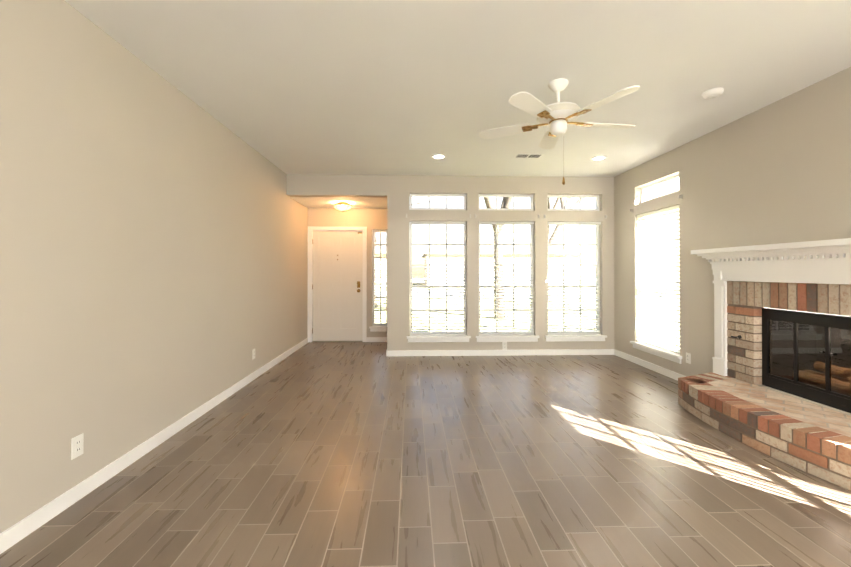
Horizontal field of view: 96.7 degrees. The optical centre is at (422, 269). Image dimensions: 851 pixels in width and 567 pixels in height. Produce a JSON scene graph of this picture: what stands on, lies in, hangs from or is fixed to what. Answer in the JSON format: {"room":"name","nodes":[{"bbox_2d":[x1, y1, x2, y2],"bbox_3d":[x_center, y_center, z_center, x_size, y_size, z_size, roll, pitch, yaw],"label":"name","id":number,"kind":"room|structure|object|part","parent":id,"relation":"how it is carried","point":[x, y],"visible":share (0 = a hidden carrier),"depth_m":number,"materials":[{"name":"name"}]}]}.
{"room":"living room","nodes":[
{"label":"living room","id":0,"kind":"room"},
{"bbox_2d":[0,0,307,532],"bbox_3d":[-2.009,-0.083,2.076,0.150,2.740,9.856,0,0,-2],"label":"wall","id":1,"kind":"structure","parent":0,"point":[153,252],"depth_m":2.38,"materials":[{"name":"paint"}]},
{"bbox_2d":[71,433,83,459],"bbox_3d":[-1.931,0.987,2.116,0.008,0.116,0.072,0,0,-2],"label":"electrical outlet","id":2,"kind":"object","parent":1,"relation":"attached to","point":[77,445],"visible":1,"depth_m":2.11,"materials":[{"name":"white plastic"}]},
{"bbox_2d":[0,338,307,553],"bbox_3d":[-1.928,1.244,2.072,0.013,0.085,9.556,0,0,-2],"label":"baseboard","id":3,"kind":"structure","parent":1,"relation":"attached to","point":[11,536],"depth_m":2.34,"materials":[{"name":"white wood"}]},
{"bbox_2d":[252,349,254,359],"bbox_3d":[-2.007,0.999,4.494,0.008,0.116,0.072,0,0,-2],"label":"electrical outlet","id":4,"kind":"object","parent":1,"relation":"attached to","point":[253,353],"visible":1,"depth_m":4.48,"materials":[{"name":"white plastic"}]},
{"bbox_2d":[291,197,386,208],"bbox_3d":[-1.319,-1.357,6.446,1.810,0.470,1.179,0,0,-2],"label":"ceiling","id":5,"kind":"structure","parent":0,"point":[355,202],"depth_m":6.21,"materials":[{"name":"paint"}]},
{"bbox_2d":[334,202,352,211],"bbox_3d":[-1.341,-1.046,6.347,0.312,0.152,0.312,0,0,-2],"label":"flush-mount light","id":6,"kind":"object","parent":5,"relation":"attached to","point":[342,206],"visible":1,"depth_m":6.26,"materials":[{"name":"white glass"}]},
{"bbox_3d":[-1.341,-1.036,6.347,0.282,0.080,0.282,0,0,-2],"label":"glass","id":7,"kind":"part","parent":6,"relation":"part of","materials":[{"name":"white glass"}]},
{"bbox_2d":[308,208,386,336],"bbox_3d":[-1.260,0.096,6.955,1.660,2.430,0.150,0,0,-2],"label":"wall","id":8,"kind":"structure","parent":0,"point":[371,219],"depth_m":6.89,"materials":[{"name":"paint"}]},
{"bbox_2d":[307,226,366,341],"bbox_3d":[-1.557,0.263,6.921,1.059,2.095,0.197,0,0,-2],"label":"entry door","id":9,"kind":"structure","parent":8,"relation":"in","point":[337,284],"depth_m":6.90,"materials":[{"name":"white wood"}]},
{"bbox_2d":[367,337,386,341],"bbox_3d":[-0.820,1.268,6.882,0.405,0.085,0.013,0,0,-2],"label":"baseboard","id":10,"kind":"structure","parent":8,"relation":"attached to","point":[369,339],"depth_m":6.87,"materials":[{"name":"white wood"}]},
{"bbox_2d":[369,230,386,331],"bbox_3d":[-0.784,0.192,6.943,0.380,1.858,0.196,0,0,-2],"label":"sidelight window","id":11,"kind":"structure","parent":8,"relation":"in","point":[379,327],"depth_m":6.97,"materials":[{"name":"white"}]},
{"bbox_2d":[0,342,850,566],"bbox_3d":[0.566,1.337,2.177,5.605,0.100,10.206,0,0,-2],"label":"floor","id":12,"kind":"structure","parent":0,"point":[340,454],"depth_m":2.28,"materials":[{"name":"tile"}]},
{"bbox_2d":[678,238,850,490],"bbox_3d":[2.985,0.540,2.896,1.225,1.502,2.160,0,0,-2],"label":"fireplace","id":13,"kind":"object","parent":12,"relation":"on","point":[793,337],"visible":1,"depth_m":3.02,"materials":[{"name":"brick"}]},
{"bbox_2d":[691,238,850,375],"bbox_3d":[2.945,0.415,2.895,0.197,1.252,2.160,0,0,-2],"label":"fireplace mantel","id":14,"kind":"object","parent":13,"relation":"attached to","point":[826,263],"depth_m":3.31,"materials":[{"name":"white wood"}]},
{"bbox_2d":[286,174,614,350],"bbox_3d":[0.524,-0.065,5.833,5.155,2.740,0.150,0,0,-2],"label":"wall","id":15,"kind":"structure","parent":0,"point":[396,191],"depth_m":5.77,"materials":[{"name":"paint"}]},
{"bbox_2d":[410,194,465,209],"bbox_3d":[0.233,-1.041,5.871,0.871,0.263,0.058,0,0,-2],"label":"transom","id":16,"kind":"object","parent":15,"relation":"attached to","point":[436,195],"visible":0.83,"depth_m":5.85,"materials":[{"name":"white"}]},
{"bbox_2d":[406,214,470,341],"bbox_3d":[0.235,0.122,5.796,0.993,1.945,0.196,0,0,-2],"label":"window","id":17,"kind":"structure","parent":15,"relation":"in","point":[445,336],"depth_m":5.82,"materials":[{"name":"white"}]},
{"bbox_2d":[386,349,611,355],"bbox_3d":[1.200,1.262,5.766,3.508,0.085,0.013,0,0,-2],"label":"baseboard","id":18,"kind":"structure","parent":15,"relation":"attached to","point":[549,351],"depth_m":5.76,"materials":[{"name":"white wood"}]},
{"bbox_2d":[502,342,506,349],"bbox_3d":[1.249,1.157,5.771,0.072,0.116,0.008,0,0,-2],"label":"electrical outlet","id":19,"kind":"object","parent":15,"relation":"attached to","point":[504,345],"visible":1,"depth_m":5.77,"materials":[{"name":"white plastic"}]},
{"bbox_2d":[479,194,532,210],"bbox_3d":[1.282,-1.041,5.904,0.871,0.263,0.058,0,0,-2],"label":"transom","id":20,"kind":"object","parent":15,"relation":"attached to","point":[506,195],"visible":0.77,"depth_m":5.88,"materials":[{"name":"white"}]},
{"bbox_2d":[475,214,539,341],"bbox_3d":[1.285,0.123,5.830,0.993,1.945,0.196,0,0,-2],"label":"window","id":21,"kind":"structure","parent":15,"relation":"in","point":[505,335],"depth_m":5.87,"materials":[{"name":"white"}]},
{"bbox_2d":[547,195,598,210],"bbox_3d":[2.336,-1.041,5.938,0.852,0.263,0.058,0,0,-2],"label":"transom","id":22,"kind":"object","parent":15,"relation":"attached to","point":[568,197],"visible":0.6,"depth_m":5.92,"materials":[{"name":"white"}]},
{"bbox_2d":[544,214,606,341],"bbox_3d":[2.339,0.123,5.864,0.974,1.945,0.196,0,0,-2],"label":"window","id":23,"kind":"structure","parent":15,"relation":"in","point":[574,335],"depth_m":5.91,"materials":[{"name":"white"}]},
{"bbox_2d":[65,0,850,176],"bbox_3d":[0.586,-1.536,1.577,5.305,0.160,8.677,0,0,-2],"label":"ceiling","id":24,"kind":"structure","parent":0,"point":[359,87],"depth_m":2.72,"materials":[{"name":"paint"}]},
{"bbox_2d":[431,154,445,158],"bbox_3d":[0.200,-1.434,4.797,0.196,0.011,0.196,0,0,-2],"label":"recessed light","id":25,"kind":"object","parent":24,"relation":"in","point":[438,156],"visible":1,"depth_m":4.79,"materials":[{"name":"white plastic"}]},
{"bbox_2d":[513,153,543,158],"bbox_3d":[1.331,-1.436,4.773,0.340,0.007,0.180,0,0,-2],"label":"ceiling vent","id":26,"kind":"object","parent":24,"relation":"in","point":[533,156],"visible":1,"depth_m":4.78,"materials":[{"name":"white metal"}]},
{"bbox_2d":[479,78,638,184],"bbox_3d":[1.083,-1.048,2.954,1.206,0.801,1.217,0,0,-2],"label":"ceiling fan","id":27,"kind":"object","parent":24,"relation":"hanging from","point":[558,117],"visible":1,"depth_m":2.87,"materials":[{"name":"white"}]},
{"bbox_2d":[590,156,606,160],"bbox_3d":[2.259,-1.434,4.863,0.196,0.011,0.196,0,0,-2],"label":"recessed light","id":28,"kind":"object","parent":24,"relation":"in","point":[597,158],"visible":0.98,"depth_m":4.87,"materials":[{"name":"white plastic"}]},
{"bbox_2d":[702,88,723,98],"bbox_3d":[2.356,-1.426,3.075,0.144,0.044,0.144,0,0,-2],"label":"smoke detector","id":29,"kind":"object","parent":24,"relation":"attached to","point":[712,93],"visible":1,"depth_m":3.04,"materials":[{"name":"white plastic"}]},
{"bbox_2d":[614,67,850,415],"bbox_3d":[3.162,-0.086,1.652,0.150,2.740,8.677,0,0,-2],"label":"wall","id":30,"kind":"structure","parent":0,"point":[778,172],"depth_m":3.63,"materials":[{"name":"paint"}]},
{"bbox_2d":[612,349,685,380],"bbox_3d":[2.978,1.258,4.853,0.013,0.085,1.880,0,0,-2],"label":"baseboard","id":31,"kind":"structure","parent":30,"relation":"attached to","point":[651,366],"depth_m":4.98,"materials":[{"name":"white wood"}]},
{"bbox_2d":[629,194,682,363],"bbox_3d":[3.032,0.108,4.860,0.196,1.965,0.998,0,0,-2],"label":"window","id":32,"kind":"structure","parent":30,"relation":"in","point":[656,347],"depth_m":4.85,"materials":[{"name":"white"}]},
{"bbox_2d":[641,174,678,202],"bbox_3d":[3.101,-1.034,4.868,0.058,0.238,0.876,0,0,-2],"label":"transom","id":33,"kind":"object","parent":30,"relation":"attached to","point":[651,186],"visible":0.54,"depth_m":4.97,"materials":[{"name":"white"}]},
{"bbox_2d":[686,352,690,363],"bbox_3d":[2.998,0.998,4.274,0.008,0.116,0.072,0,0,-2],"label":"electrical outlet","id":34,"kind":"object","parent":30,"relation":"attached to","point":[688,357],"visible":1,"depth_m":4.27,"materials":[{"name":"white plastic"}]},
{"label":"outside","id":35,"kind":"structure","parent":0,"visible":0},
{"bbox_2d":[375,278,679,347],"bbox_3d":[-0.806,1.655,29.943,120.000,0.140,120.000,0,0,-2],"label":"lawn","id":36,"kind":"structure","parent":35,"point":[451,307],"depth_m":13.02,"materials":[{"name":"green plant"}]},
{"bbox_2d":[375,232,385,286],"bbox_3d":[-10.137,-1.250,40.164,14.800,5.749,9.800,0,0,-2],"label":"house","id":37,"kind":"structure","parent":36,"relation":"on","point":[383,247],"depth_m":35.86,"materials":[{"name":"beige brick"}]},
{"bbox_2d":[375,198,434,307],"bbox_3d":[-2.820,-2.140,14.603,6.996,7.246,8.168,0,0,-2],"label":"tree","id":38,"kind":"object","parent":36,"relation":"on","point":[376,233],"depth_m":15.17,"materials":[{"name":"green plant"}]},
{"bbox_2d":[483,197,511,318],"bbox_3d":[2.054,-2.893,11.153,8.924,8.718,7.672,0,0,-2],"label":"tree","id":39,"kind":"object","parent":36,"relation":"on","point":[507,202],"depth_m":11.39,"materials":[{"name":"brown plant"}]},
{"bbox_2d":[421,232,583,284],"bbox_3d":[7.822,-1.242,41.739,15.800,5.749,9.800,0,0,-2],"label":"house","id":40,"kind":"structure","parent":36,"relation":"on","point":[509,271],"depth_m":37.32,"materials":[{"name":"beige brick"}]},
{"bbox_2d":[548,198,582,302],"bbox_3d":[7.171,-2.127,16.867,5.890,7.240,5.511,0,0,-2],"label":"tree","id":41,"kind":"object","parent":36,"relation":"on","point":[557,229],"depth_m":17.04,"materials":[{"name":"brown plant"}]}
]}

